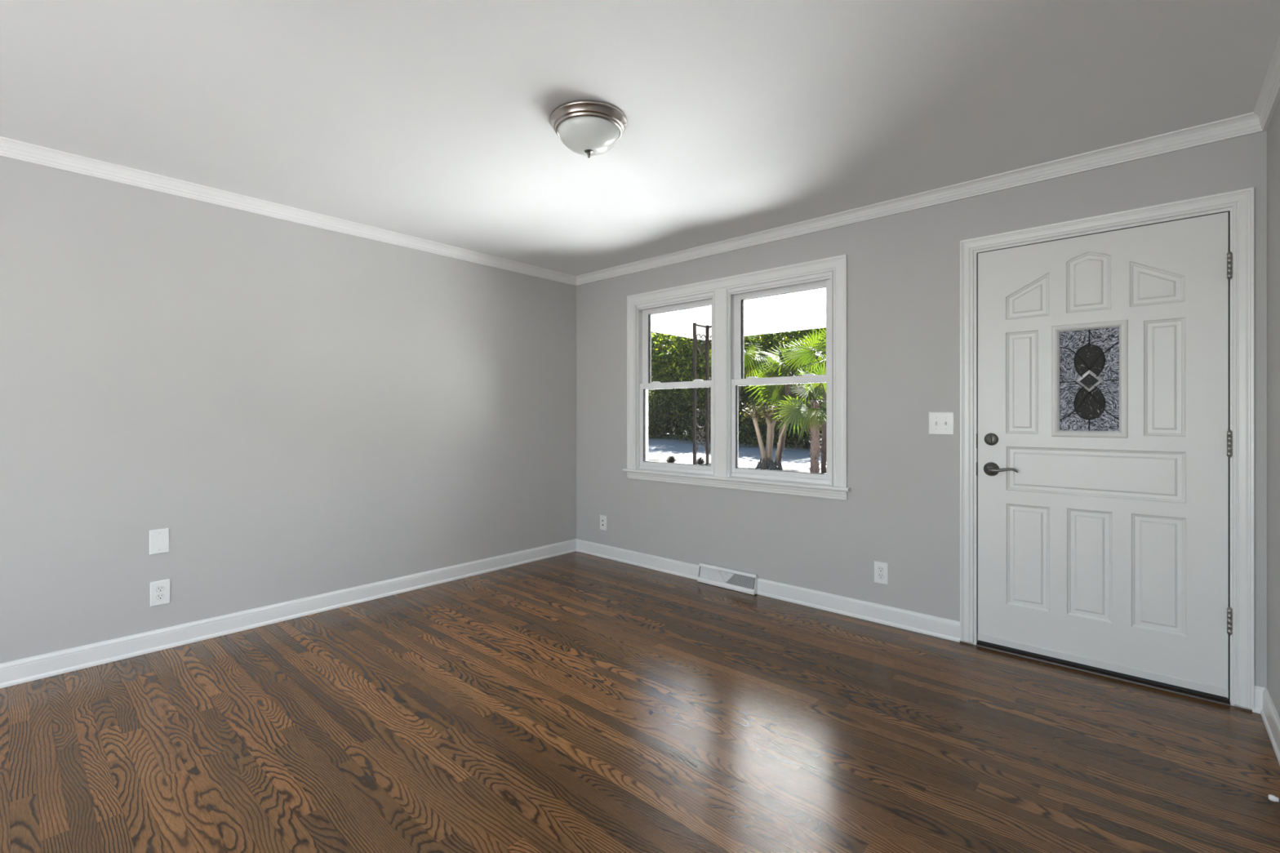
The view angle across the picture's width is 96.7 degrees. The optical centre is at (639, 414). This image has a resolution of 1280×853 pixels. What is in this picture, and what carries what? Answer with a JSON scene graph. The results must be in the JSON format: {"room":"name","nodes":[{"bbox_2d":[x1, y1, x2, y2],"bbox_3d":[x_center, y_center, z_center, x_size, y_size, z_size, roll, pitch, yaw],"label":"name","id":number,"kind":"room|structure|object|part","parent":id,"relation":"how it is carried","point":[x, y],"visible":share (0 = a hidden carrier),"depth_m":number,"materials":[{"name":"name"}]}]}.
{"room":"empty living room","nodes":[
{"label":"empty living room","id":0,"kind":"room"},
{"bbox_2d":[0,155,576,663],"bbox_3d":[-2.761,0.092,2.693,0.140,3.020,6.440,0,0,42],"label":"wall","id":1,"kind":"structure","parent":0,"point":[304,411],"depth_m":3.17,"materials":[{"name":"grey paint"}]},
{"bbox_2d":[149,528,168,555],"bbox_3d":[-2.462,0.648,2.917,0.007,0.124,0.079,0,0,42],"label":"blank wall plate","id":2,"kind":"object","parent":1,"relation":"attached to","point":[158,539],"visible":1,"depth_m":2.91,"materials":[{"name":"white plastic"}]},
{"bbox_2d":[150,578,169,606],"bbox_3d":[-2.460,0.912,2.919,0.008,0.124,0.079,0,0,42],"label":"power outlet","id":3,"kind":"object","parent":1,"relation":"attached to","point":[159,590],"visible":1,"depth_m":2.92,"materials":[{"name":"white plastic"}]},
{"bbox_2d":[155,593,164,599],"bbox_3d":[-2.458,0.932,2.918,0.001,0.028,0.032,0,0,42],"label":"socket","id":4,"kind":"object","parent":3,"relation":"attached to","point":[158,596],"depth_m":2.92,"materials":[{"name":"grey plastic"}]},
{"bbox_2d":[155,586,164,591],"bbox_3d":[-2.458,0.893,2.917,0.002,0.028,0.032,0,0,42],"label":"socket","id":5,"kind":"object","parent":3,"relation":"attached to","point":[158,588],"depth_m":2.92,"materials":[{"name":"grey plastic"}]},
{"bbox_2d":[0,538,576,688],"bbox_3d":[-2.655,1.150,2.692,0.019,0.104,6.300,0,0,42],"label":"baseboard","id":6,"kind":"structure","parent":1,"relation":"attached to","point":[13,673],"depth_m":3.17,"materials":[{"name":"white paint"}]},
{"bbox_2d":[0,136,576,285],"bbox_3d":[-2.647,-1.181,2.685,0.040,0.074,6.300,0,0,42],"label":"crown molding","id":7,"kind":"structure","parent":1,"relation":"attached to","point":[9,148],"depth_m":3.16,"materials":[{"name":"white paint"}]},
{"bbox_2d":[0,551,1279,852],"bbox_3d":[-1.119,1.252,1.321,4.137,0.100,6.300,0,0,42],"label":"floor","id":8,"kind":"structure","parent":0,"point":[574,702],"depth_m":2.11,"materials":[{"name":"brown wood"}]},
{"bbox_2d":[976,642,1230,706],"bbox_3d":[2.144,1.220,2.715,0.922,0.064,0.152,0,0,42],"label":"threshold","id":9,"kind":"object","parent":8,"relation":"on","point":[981,645],"visible":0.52,"depth_m":2.61,"materials":[{"name":"wood"}]},
{"bbox_2d":[0,0,1279,275],"bbox_3d":[-1.119,-1.318,1.321,4.137,0.200,6.300,0,0,42],"label":"ceiling","id":10,"kind":"structure","parent":0,"point":[429,120],"depth_m":2.19,"materials":[{"name":"white paint"}]},
{"bbox_2d":[550,99,627,158],"bbox_3d":[-0.211,-1.140,2.354,0.319,0.156,0.319,0,0,6],"label":"ceiling light","id":11,"kind":"object","parent":10,"relation":"attached to","point":[587,127],"visible":1,"depth_m":2.27,"materials":[{"name":"white glass"}]},
{"bbox_3d":[-0.211,-1.133,2.354,0.255,0.086,0.255,0,0,42],"label":"lamp shade","id":12,"kind":"part","parent":11,"relation":"part of","materials":[{"name":"white glass"}]},
{"bbox_2d":[576,130,1266,710],"bbox_3d":[1.026,0.092,3.722,4.417,3.020,0.140,0,0,42],"label":"wall","id":13,"kind":"structure","parent":0,"point":[901,510],"depth_m":3.28,"materials":[{"name":"grey paint"}]},
{"bbox_2d":[600,515,606,530],"bbox_3d":[-0.314,0.912,4.816,0.079,0.124,0.014,0,0,42],"label":"electrical outlet","id":14,"kind":"object","parent":13,"relation":"attached to","point":[602,518],"visible":1,"depth_m":4.81,"materials":[{"name":"white plastic"}]},
{"bbox_2d":[697,562,757,595],"bbox_3d":[0.601,1.136,3.961,0.465,0.127,0.046,0,0,42],"label":"floor vent","id":15,"kind":"object","parent":13,"relation":"in","point":[726,578],"visible":1,"depth_m":3.94,"materials":[{"name":"white metal"}]},
{"bbox_3d":[0.594,1.128,3.954,0.453,0.082,0.023,0,0,42],"label":"triangle frame","id":16,"kind":"part","parent":15,"relation":"part of","materials":[{"name":"white metal"}]},
{"bbox_2d":[622,253,851,500],"bbox_3d":[0.602,-0.225,4.056,1.845,1.478,0.167,0,0,42],"label":"window","id":17,"kind":"structure","parent":13,"relation":"in","point":[726,296],"depth_m":3.99,"materials":[{"name":"white paint"}]},
{"bbox_3d":[0.278,0.076,4.349,0.742,0.653,0.034,0,0,42],"label":"sash","id":18,"kind":"part","parent":17,"relation":"part of","materials":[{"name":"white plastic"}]},
{"bbox_3d":[0.303,-0.532,4.376,0.730,0.652,0.032,0,0,42],"label":"sash","id":19,"kind":"part","parent":17,"relation":"part of","materials":[{"name":"white plastic"}]},
{"bbox_3d":[0.923,0.076,3.772,0.749,0.653,0.034,0,0,42],"label":"sash","id":20,"kind":"part","parent":17,"relation":"part of","materials":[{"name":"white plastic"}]},
{"bbox_3d":[0.948,-0.532,3.800,0.737,0.652,0.032,0,0,42],"label":"sash","id":21,"kind":"part","parent":17,"relation":"part of","materials":[{"name":"white plastic"}]},
{"bbox_2d":[576,538,960,642],"bbox_3d":[0.563,1.150,4.029,3.038,0.104,0.019,0,0,42],"label":"baseboard","id":22,"kind":"structure","parent":13,"relation":"attached to","point":[939,627],"depth_m":3.54,"materials":[{"name":"white paint"}]},
{"bbox_2d":[874,560,888,584],"bbox_3d":[1.394,0.914,3.294,0.079,0.124,0.008,0,0,42],"label":"power outlet","id":23,"kind":"object","parent":13,"relation":"attached to","point":[881,569],"visible":1,"depth_m":3.29,"materials":[{"name":"white plastic"}]},
{"bbox_2d":[878,573,884,578],"bbox_3d":[1.392,0.933,3.292,0.032,0.028,0.002,0,0,42],"label":"socket","id":24,"kind":"object","parent":23,"relation":"attached to","point":[880,575],"depth_m":3.29,"materials":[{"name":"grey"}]},
{"bbox_2d":[878,567,884,572],"bbox_3d":[1.392,0.894,3.292,0.032,0.028,0.002,0,0,42],"label":"socket","id":25,"kind":"object","parent":23,"relation":"attached to","point":[880,569],"depth_m":3.29,"materials":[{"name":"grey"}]},
{"bbox_2d":[576,111,1265,285],"bbox_3d":[0.966,-1.181,3.655,4.137,0.074,0.040,0,0,42],"label":"crown molding","id":26,"kind":"structure","parent":13,"relation":"attached to","point":[1246,124],"depth_m":2.95,"materials":[{"name":"white paint"}]},
{"bbox_2d":[928,412,954,435],"bbox_3d":[1.626,0.045,3.077,0.124,0.122,0.022,0,0,42],"label":"light switch","id":27,"kind":"object","parent":13,"relation":"attached to","point":[940,423],"visible":1,"depth_m":3.08,"materials":[{"name":"white plastic"}]},
{"bbox_2d":[977,212,1231,700],"bbox_3d":[2.100,0.172,2.657,0.922,2.031,0.108,0,0,42],"label":"door","id":28,"kind":"structure","parent":13,"relation":"in","point":[1104,437],"depth_m":2.63,"materials":[{"name":"white paint"}]},
{"bbox_3d":[1.802,0.279,2.924,0.071,0.071,0.024,0,0,42],"label":"handle","id":29,"kind":"part","parent":28,"relation":"part of","materials":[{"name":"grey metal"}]},
{"bbox_3d":[1.824,0.278,2.865,0.135,0.027,0.048,0,0,42],"label":"lever","id":30,"kind":"part","parent":28,"relation":"part of","materials":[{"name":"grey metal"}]},
{"bbox_3d":[2.119,-0.164,2.688,0.226,0.482,0.003,0,0,42],"label":"pane","id":31,"kind":"part","parent":28,"relation":"part of","materials":[{"name":"grey glass"}]},
{"bbox_3d":[2.119,-0.060,2.685,0.112,0.162,0.002,0,0,42],"label":"oval glass","id":32,"kind":"part","parent":28,"relation":"part of","materials":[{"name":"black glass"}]},
{"bbox_3d":[2.119,-0.250,2.685,0.112,0.162,0.002,0,0,42],"label":"oval glass","id":33,"kind":"part","parent":28,"relation":"part of","materials":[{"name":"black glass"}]},
{"bbox_3d":[2.116,-0.160,2.682,0.072,0.072,0.004,0,0,42],"label":"diamond pane","id":34,"kind":"part","parent":28,"relation":"part of","materials":[{"name":"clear glass"}]},
{"bbox_3d":[2.106,-0.164,2.674,0.282,0.538,0.032,0,0,42],"label":"glass moulding","id":35,"kind":"part","parent":28,"relation":"part of","materials":[{"name":"white paint"}]},
{"bbox_2d":[960,186,1254,710],"bbox_3d":[2.135,0.171,2.709,1.062,2.183,0.152,0,0,42],"label":"door frame","id":36,"kind":"structure","parent":13,"relation":"attached to","point":[1240,203],"depth_m":2.36,"materials":[{"name":"white paint"}]},
{"bbox_3d":[1.766,0.207,2.985,0.003,0.220,0.032,0,0,42],"label":"strike plate","id":37,"kind":"part","parent":36,"relation":"part of","materials":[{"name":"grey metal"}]},
{"bbox_2d":[1251,685,1266,713],"bbox_3d":[2.500,1.150,2.298,0.041,0.104,0.019,0,0,42],"label":"baseboard","id":38,"kind":"structure","parent":13,"relation":"attached to","point":[1258,690],"depth_m":2.30,"materials":[{"name":"white paint"}]},
{"bbox_2d":[1266,99,1279,717],"bbox_3d":[0.429,0.092,-0.157,0.140,3.020,6.440,0,0,42],"label":"wall","id":39,"kind":"structure","parent":0,"point":[1273,129],"depth_m":2.16,"materials":[{"name":"grey paint"}]},
{"bbox_2d":[1253,36,1279,130],"bbox_3d":[0.408,-1.181,-0.044,0.040,0.074,6.300,0,0,42],"label":"crown molding","id":40,"kind":"structure","parent":39,"relation":"attached to","point":[1268,98],"depth_m":2.09,"materials":[{"name":"white paint"}]},
{"bbox_2d":[1260,688,1279,764],"bbox_3d":[0.416,1.150,-0.051,0.019,0.104,6.300,0,0,42],"label":"baseboard","id":41,"kind":"structure","parent":39,"relation":"attached to","point":[1271,719],"depth_m":2.12,"materials":[{"name":"white paint"}]},
{"bbox_2d":[1268,794,1279,802],"bbox_3d":[1.923,1.152,1.694,0.072,0.020,0.020,0,0,42],"label":"door stop","id":42,"kind":"object","parent":39,"relation":"attached to","point":[1271,797],"visible":1,"depth_m":1.71,"materials":[{"name":"white rubber"}]},
{"label":"outside","id":43,"kind":"structure","parent":0,"visible":0},
{"bbox_2d":[648,440,821,467],"bbox_3d":[0.239,1.621,26.879,8.989,0.062,39.379,0,0,-32],"label":"driveway","id":44,"kind":"structure","parent":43,"point":[751,456],"depth_m":23.03,"materials":[{"name":"concrete"}]},
{"bbox_2d":[705,334,773,422],"bbox_3d":[3.604,-0.950,20.505,2.556,5.108,2.686,0,0,42],"label":"fan palm","id":45,"kind":"object","parent":44,"relation":"on","point":[751,355],"visible":0.19,"depth_m":20.07,"materials":[{"name":"green plant"}]},
{"bbox_2d":[744,328,826,464],"bbox_3d":[4.771,-0.520,17.679,2.688,4.270,2.532,0,0,-8],"label":"fan palm","id":46,"kind":"object","parent":44,"relation":"on","point":[771,392],"visible":0.41,"depth_m":17.71,"materials":[{"name":"green plant"}]},
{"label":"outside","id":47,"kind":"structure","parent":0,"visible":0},
{"bbox_2d":[648,455,690,461],"bbox_3d":[0.437,1.617,21.047,2.361,0.070,2.412,0,0,21],"label":"pavement","id":48,"kind":"structure","parent":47,"point":[656,458],"depth_m":21.16,"materials":[{"name":"white concrete"}]},
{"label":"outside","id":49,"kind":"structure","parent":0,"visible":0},
{"bbox_2d":[738,464,826,473],"bbox_3d":[3.837,1.617,14.650,4.642,0.070,5.942,0,0,23],"label":"planting bed","id":50,"kind":"object","parent":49,"point":[805,469],"visible":0.07,"depth_m":16.94,"materials":[{"name":"white"}]},
{"bbox_2d":[739,398,802,470],"bbox_3d":[3.819,0.584,16.546,1.742,2.145,1.668,0,0,-32],"label":"palm tree","id":51,"kind":"object","parent":50,"relation":"on","point":[766,463],"visible":0.73,"depth_m":16.56,"materials":[{"name":"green plant"}]},
{"bbox_2d":[771,360,826,473],"bbox_3d":[4.265,0.115,13.346,1.831,2.987,1.822,0,0,-18],"label":"fan palm","id":52,"kind":"object","parent":50,"relation":"on","point":[814,411],"visible":0.78,"depth_m":13.34,"materials":[{"name":"green plant"}]},
{"bbox_2d":[777,327,826,472],"bbox_3d":[4.923,-0.584,15.537,2.384,4.385,2.301,0,0,42],"label":"fan palm","id":53,"kind":"object","parent":50,"relation":"on","point":[822,341],"visible":0.38,"depth_m":15.54,"materials":[{"name":"green plant"}]},
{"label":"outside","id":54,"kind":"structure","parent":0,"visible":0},
{"bbox_3d":[2.217,1.462,4.106,5.800,0.280,2.020,0,0,42],"label":"floor","id":55,"kind":"structure","parent":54,"visible":0},
{"bbox_2d":[693,322,711,465],"bbox_3d":[0.781,0.150,6.338,0.273,2.345,0.273,0,0,42],"label":"porch column","id":56,"kind":"structure","parent":55,"relation":"on","point":[707,337],"depth_m":6.42,"materials":[{"name":"black metal"}]},
{"bbox_3d":[0.608,0.150,6.328,0.028,2.345,0.028,0,0,42],"label":"post","id":57,"kind":"part","parent":56,"relation":"part of","materials":[{"name":"black metal"}]},
{"bbox_3d":[0.690,0.129,6.420,0.017,2.283,0.217,0,0,42],"label":"scroll panel","id":58,"kind":"part","parent":56,"relation":"part of","materials":[{"name":"brown paint"}]},
{"bbox_3d":[0.771,0.150,6.511,0.028,2.345,0.028,0,0,42],"label":"post","id":59,"kind":"part","parent":56,"relation":"part of","materials":[{"name":"black metal"}]},
{"bbox_3d":[0.863,0.129,6.429,0.217,2.283,0.017,0,0,42],"label":"scroll panel","id":60,"kind":"part","parent":56,"relation":"part of","materials":[{"name":"brown paint"}]},
{"bbox_2d":[697,308,826,340],"bbox_3d":[2.842,-0.987,4.761,5.740,0.207,0.170,0,0,42],"label":"beam","id":61,"kind":"structure","parent":56,"relation":"on","point":[811,319],"depth_m":5.89,"materials":[{"name":"white paint"}]},
{"bbox_2d":[651,313,707,338],"bbox_3d":[0.109,-0.987,5.882,0.170,0.207,1.860,0,0,42],"label":"beam","id":62,"kind":"structure","parent":61,"relation":"attached to","point":[660,323],"depth_m":6.11,"materials":[{"name":"white paint"}]},
{"bbox_2d":[659,288,826,324],"bbox_3d":[2.237,-1.066,3.994,5.620,0.050,1.880,0,0,42],"label":"ceiling","id":63,"kind":"structure","parent":61,"relation":"attached to","point":[813,300],"depth_m":5.46,"materials":[{"name":"white paint"}]},
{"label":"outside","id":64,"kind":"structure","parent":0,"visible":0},
{"bbox_2d":[648,430,821,464],"bbox_3d":[29.466,1.702,38.657,120.000,0.200,89.860,0,0,42],"label":"yard","id":65,"kind":"structure","parent":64,"point":[666,439],"depth_m":30.90,"materials":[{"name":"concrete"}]},
{"bbox_2d":[648,395,665,430],"bbox_3d":[0.344,0.396,42.150,3.989,3.619,5.460,0,0,42],"label":"shrub","id":66,"kind":"object","parent":65,"relation":"on","point":[650,396],"visible":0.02,"depth_m":41.29,"materials":[{"name":"green plant"}]},
{"bbox_2d":[648,332,671,405],"bbox_3d":[-0.374,-3.220,44.850,7.720,9.891,5.428,0,0,25],"label":"evergreen tree","id":67,"kind":"object","parent":65,"relation":"on","point":[651,332],"visible":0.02,"depth_m":43.89,"materials":[{"name":"green plant"}]},
{"bbox_2d":[648,396,677,438],"bbox_3d":[1.294,0.363,40.342,3.551,3.441,4.611,0,0,-14],"label":"shrub","id":68,"kind":"object","parent":65,"relation":"on","point":[653,429],"visible":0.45,"depth_m":39.55,"materials":[{"name":"green plant"}]},
{"bbox_2d":[648,389,686,435],"bbox_3d":[2.370,-0.135,44.929,5.072,4.824,6.587,0,0,-39],"label":"shrub","id":69,"kind":"object","parent":65,"relation":"on","point":[668,434],"visible":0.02,"depth_m":43.32,"materials":[{"name":"green plant"}]},
{"bbox_2d":[648,331,687,436],"bbox_3d":[1.605,-3.435,42.299,6.397,10.322,6.020,0,0,-7],"label":"evergreen tree","id":70,"kind":"object","parent":65,"relation":"on","point":[654,365],"visible":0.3,"depth_m":40.85,"materials":[{"name":"green plant"}]},
{"bbox_2d":[661,454,677,462],"bbox_3d":[0.956,1.426,18.416,0.711,0.360,0.748,0,0,42],"label":"grass tuft","id":71,"kind":"object","parent":65,"relation":"on","point":[671,460],"visible":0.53,"depth_m":18.33,"materials":[{"name":"plant"}]},
{"bbox_2d":[648,388,705,439],"bbox_3d":[2.477,0.091,38.906,5.460,4.533,3.989,0,0,-17],"label":"shrub","id":72,"kind":"object","parent":65,"relation":"on","point":[672,424],"visible":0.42,"depth_m":38.56,"materials":[{"name":"green plant"}]},
{"bbox_2d":[654,333,706,437],"bbox_3d":[3.049,-2.696,40.414,5.243,8.854,5.460,0,0,32],"label":"evergreen tree","id":73,"kind":"object","parent":65,"relation":"on","point":[667,339],"visible":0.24,"depth_m":39.98,"materials":[{"name":"green plant"}]},
{"bbox_2d":[651,379,710,431],"bbox_3d":[4.507,-0.303,42.797,7.799,5.714,5.699,0,0,-42],"label":"shrub","id":74,"kind":"object","parent":65,"relation":"on","point":[709,380],"visible":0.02,"depth_m":41.47,"materials":[{"name":"green plant"}]},
{"bbox_2d":[660,334,711,422],"bbox_3d":[4.181,-3.220,39.255,5.428,9.891,7.720,0,0,6],"label":"evergreen tree","id":75,"kind":"object","parent":65,"relation":"on","point":[687,373],"visible":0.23,"depth_m":37.50,"materials":[{"name":"green plant"}]},
{"bbox_2d":[670,399,710,440],"bbox_3d":[3.732,0.502,36.856,3.551,3.055,4.611,0,0,17],"label":"shrub","id":76,"kind":"object","parent":65,"relation":"on","point":[689,422],"visible":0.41,"depth_m":36.56,"materials":[{"name":"green plant"}]},
{"bbox_3d":[3.438,0.705,36.745,1.640,2.014,1.110,0,0,29],"label":"stem","id":77,"kind":"part","parent":76,"relation":"part of","materials":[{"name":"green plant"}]},
{"bbox_2d":[672,387,711,441],"bbox_3d":[4.697,0.243,35.011,5.460,4.076,3.989,0,0,14],"label":"shrub","id":78,"kind":"object","parent":65,"relation":"on","point":[699,403],"visible":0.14,"depth_m":34.93,"materials":[{"name":"green plant"}]},
{"bbox_2d":[691,455,706,465],"bbox_3d":[1.872,1.421,17.995,0.780,0.370,0.768,0,0,42],"label":"grass tuft","id":79,"kind":"object","parent":65,"relation":"on","point":[699,461],"visible":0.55,"depth_m":17.93,"materials":[{"name":"plant"}]},
{"bbox_2d":[684,337,756,408],"bbox_3d":[5.665,-3.206,36.270,5.746,9.852,6.106,0,0,-3],"label":"evergreen tree","id":80,"kind":"object","parent":65,"relation":"on","point":[703,343],"visible":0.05,"depth_m":35.60,"materials":[{"name":"green plant"}]},
{"bbox_2d":[690,385,758,443],"bbox_3d":[5.268,0.224,33.005,4.611,3.827,3.551,0,0,-42],"label":"shrub","id":81,"kind":"object","parent":65,"relation":"on","point":[747,388],"visible":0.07,"depth_m":32.52,"materials":[{"name":"green plant"}]},
{"bbox_2d":[702,389,776,445],"bbox_3d":[5.882,0.396,31.275,5.460,3.619,3.989,0,0,45],"label":"shrub","id":82,"kind":"object","parent":65,"relation":"on","point":[740,407],"visible":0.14,"depth_m":30.75,"materials":[{"name":"green plant"}]},
{"bbox_2d":[702,333,783,441],"bbox_3d":[6.146,-2.509,34.059,5.015,8.469,5.223,0,0,-28],"label":"evergreen tree","id":83,"kind":"object","parent":65,"relation":"on","point":[704,364],"visible":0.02,"depth_m":33.15,"materials":[{"name":"green plant"}]},
{"bbox_2d":[738,389,803,447],"bbox_3d":[6.620,0.363,29.593,4.611,3.441,3.551,0,0,-11],"label":"shrub","id":84,"kind":"object","parent":65,"relation":"on","point":[751,422],"visible":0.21,"depth_m":29.37,"materials":[{"name":"green plant"}]},
{"bbox_2d":[744,329,804,410],"bbox_3d":[7.423,-3.000,31.511,7.370,9.441,5.181,0,0,-7],"label":"evergreen tree","id":85,"kind":"object","parent":65,"relation":"on","point":[746,340],"visible":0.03,"depth_m":30.44,"materials":[{"name":"green plant"}]},
{"bbox_2d":[746,371,820,448],"bbox_3d":[7.381,0.091,28.260,3.989,4.533,5.460,0,0,-14],"label":"shrub","id":86,"kind":"object","parent":65,"relation":"on","point":[754,389],"visible":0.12,"depth_m":28.24,"materials":[{"name":"green plant"}]},
{"bbox_2d":[751,328,825,445],"bbox_3d":[8.397,-2.977,29.255,5.473,9.383,5.816,0,0,0],"label":"evergreen tree","id":87,"kind":"object","parent":65,"relation":"on","point":[788,335],"visible":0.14,"depth_m":29.37,"materials":[{"name":"green plant"}]},
{"bbox_2d":[762,397,822,448],"bbox_3d":[8.095,0.502,27.350,4.611,3.055,3.551,0,0,20],"label":"shrub","id":88,"kind":"object","parent":65,"relation":"on","point":[795,435],"visible":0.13,"depth_m":27.24,"materials":[{"name":"green plant"}]},
{"bbox_3d":[8.189,0.705,27.051,1.110,2.014,1.640,0,0,32],"label":"stem","id":89,"kind":"part","parent":88,"relation":"part of","materials":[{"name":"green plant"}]},
{"bbox_2d":[774,398,822,449],"bbox_3d":[8.426,0.243,26.007,5.460,4.076,3.989,0,0,20],"label":"shrub","id":90,"kind":"object","parent":65,"relation":"on","point":[809,430],"visible":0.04,"depth_m":26.12,"materials":[{"name":"green plant"}]},
{"bbox_2d":[791,328,824,371],"bbox_3d":[10.082,-2.135,28.417,4.748,7.699,4.560,0,0,8],"label":"evergreen tree","id":91,"kind":"object","parent":65,"relation":"on","point":[801,331],"visible":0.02,"depth_m":28.65,"materials":[{"name":"green plant"}]},
{"bbox_2d":[803,327,826,368],"bbox_3d":[11.226,-2.781,27.071,7.019,8.992,4.934,0,0,-27],"label":"evergreen tree","id":92,"kind":"object","parent":65,"relation":"on","point":[823,327],"visible":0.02,"depth_m":26.79,"materials":[{"name":"green plant"}]}
]}

